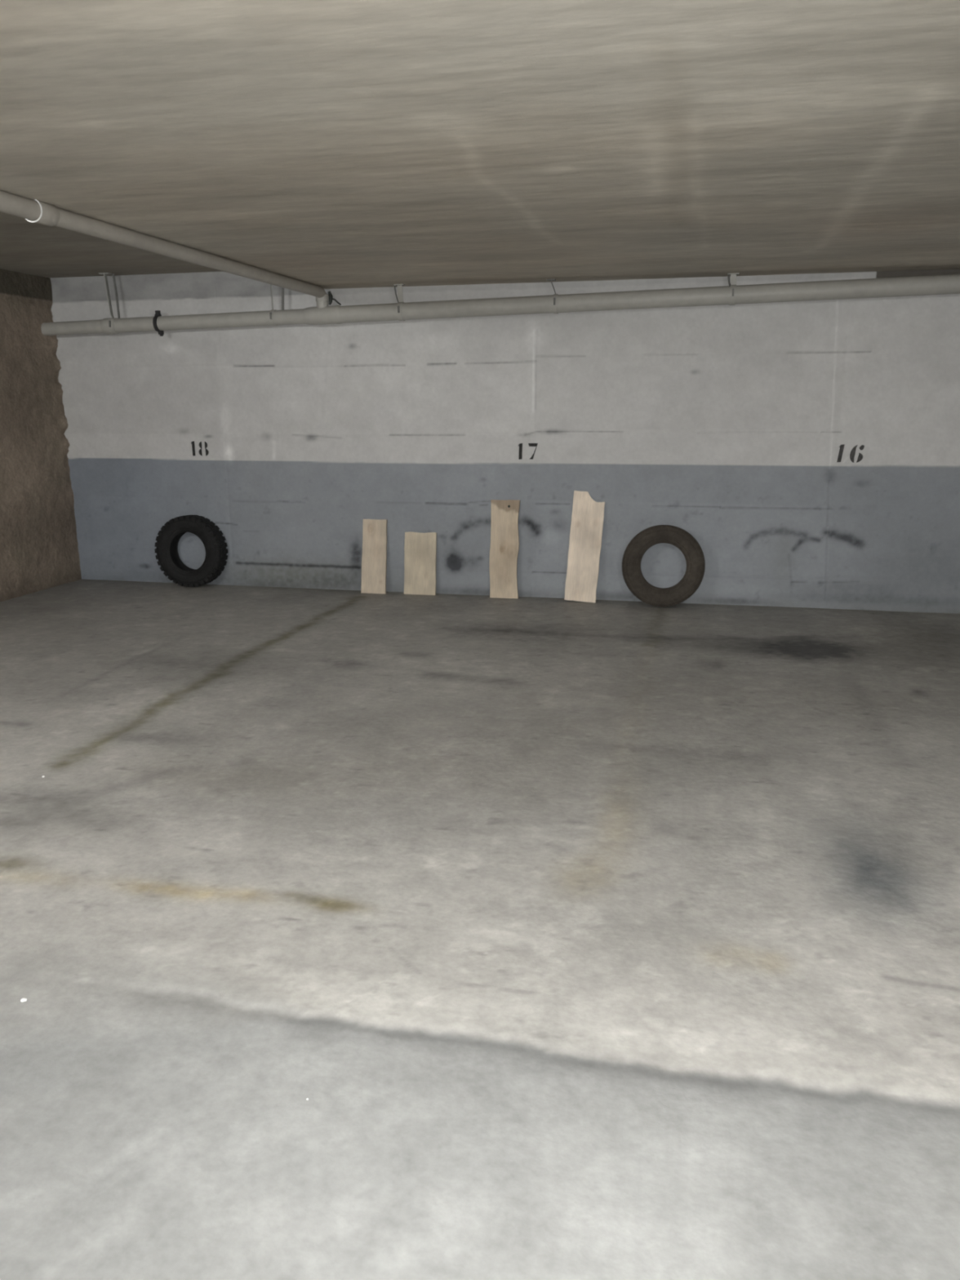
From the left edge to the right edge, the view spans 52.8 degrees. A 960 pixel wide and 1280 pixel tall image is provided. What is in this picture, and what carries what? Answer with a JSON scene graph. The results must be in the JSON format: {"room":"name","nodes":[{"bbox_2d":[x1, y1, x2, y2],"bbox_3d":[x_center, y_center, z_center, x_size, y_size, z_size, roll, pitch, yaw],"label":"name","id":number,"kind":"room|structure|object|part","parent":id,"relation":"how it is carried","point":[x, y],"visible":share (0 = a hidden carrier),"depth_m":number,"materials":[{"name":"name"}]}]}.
{"room":"parking garage","nodes":[
{"label":"parking garage","id":0,"kind":"room"},
{"bbox_2d":[0,268,81,601],"bbox_3d":[-4.940,-0.304,2.297,0.053,2.602,12.684,3,14,12],"label":"wall","id":1,"kind":"structure","parent":0,"point":[39,544],"depth_m":7.86,"materials":[{"name":"brown paint"}]},
{"bbox_2d":[0,578,959,1279],"bbox_3d":[-0.122,1.169,1.538,9.993,0.013,12.714,3,14,13],"label":"floor","id":2,"kind":"structure","parent":0,"point":[602,940],"depth_m":2.81,"materials":[{"name":"concrete"}]},
{"bbox_2d":[20,998,26,1002],"bbox_3d":[-1.181,0.932,2.503,0.016,0.009,0.015,3,14,13],"label":"crumb","id":3,"kind":"object","parent":2,"relation":"on","point":[22,1000],"visible":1,"depth_m":2.50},
{"bbox_2d":[155,515,227,586],"bbox_3d":[-2.436,-0.751,8.165,0.601,0.603,0.181,3,14,13],"label":"tyre","id":4,"kind":"object","parent":2,"relation":"on","point":[168,538],"visible":1,"depth_m":8.10,"materials":[{"name":"black rubber"}]},
{"bbox_2d":[360,519,386,594],"bbox_3d":[-0.860,-0.679,7.860,0.208,0.598,0.110,3,14,13],"label":"wooden board","id":5,"kind":"object","parent":2,"relation":"on","point":[374,559],"visible":1,"depth_m":7.85,"materials":[{"name":"beige wood"}]},
{"bbox_2d":[404,531,436,595],"bbox_3d":[-0.481,-0.617,7.799,0.266,0.503,0.084,3,14,13],"label":"wooden board","id":6,"kind":"object","parent":2,"relation":"on","point":[420,548],"visible":1,"depth_m":7.79,"materials":[{"name":"beige wood"}]},
{"bbox_2d":[488,499,519,598],"bbox_3d":[0.193,-0.714,7.613,0.236,0.771,0.090,3,14,13],"label":"wooden board","id":7,"kind":"object","parent":2,"relation":"on","point":[504,535],"visible":1,"depth_m":7.60,"materials":[{"name":"wood"}]},
{"bbox_2d":[564,490,604,603],"bbox_3d":[0.806,-0.717,7.449,0.286,0.852,0.130,3,14,13],"label":"wooden board","id":8,"kind":"object","parent":2,"relation":"on","point":[588,514],"visible":1,"depth_m":7.44,"materials":[{"name":"beige wood"}]},
{"bbox_2d":[622,524,705,606],"bbox_3d":[1.380,-0.559,7.288,0.614,0.620,0.230,3,14,13],"label":"tyre","id":9,"kind":"object","parent":2,"relation":"on","point":[633,576],"visible":1,"depth_m":7.22,"materials":[{"name":"brown rubber"}]},
{"bbox_2d":[0,0,959,288],"bbox_3d":[-0.187,-1.263,0.929,10.093,0.290,12.864,3,14,13],"label":"ceiling","id":10,"kind":"structure","parent":0,"point":[324,144],"depth_m":3.19,"materials":[{"name":"concrete"}]},
{"bbox_2d":[0,190,326,297],"bbox_3d":[-2.553,-1.239,1.650,0.101,0.108,12.160,3,14,13],"label":"pipe","id":11,"kind":"object","parent":10,"relation":"attached to","point":[35,211],"visible":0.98,"depth_m":4.92,"materials":[{"name":"beige plastic"}]},
{"bbox_2d":[40,272,959,336],"bbox_3d":[1.201,-2.480,6.840,9.885,0.492,0.148,3,14,13],"label":"drain pipe","id":12,"kind":"object","parent":10,"relation":"attached to","point":[732,294],"visible":0.99,"depth_m":7.01,"materials":[{"name":"paint"}]},
{"bbox_3d":[-2.987,-2.920,7.711,0.083,0.008,0.050,3,14,13],"label":"ceiling plate","id":13,"kind":"part","parent":12,"relation":"part of","materials":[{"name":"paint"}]},
{"bbox_3d":[-1.521,-2.704,7.457,0.028,0.319,0.016,3,14,13],"label":"hanger rod","id":14,"kind":"part","parent":12,"relation":"part of","materials":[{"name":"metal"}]},
{"bbox_2d":[328,291,341,305],"bbox_3d":[-1.108,-2.607,7.382,0.111,0.108,0.034,4,14,16],"label":"scrap","id":15,"kind":"object","parent":12,"relation":"on","point":[331,296],"visible":1,"depth_m":7.38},
{"bbox_3d":[-0.625,-2.589,7.223,0.041,0.129,0.016,8,16,30],"label":"hanger rod","id":16,"kind":"part","parent":12,"relation":"part of","materials":[{"name":"metal"}]},
{"bbox_3d":[1.726,-2.487,6.697,0.014,0.099,0.035,-9,16,-31],"label":"hanger rod","id":17,"kind":"part","parent":12,"relation":"part of","materials":[{"name":"metal"}]},
{"bbox_2d":[50,268,959,613],"bbox_3d":[1.271,-1.532,7.207,10.113,2.602,0.010,3,14,13],"label":"wall","id":18,"kind":"structure","parent":0,"point":[809,451],"depth_m":7.40,"materials":[{"name":"paint"}]}
]}

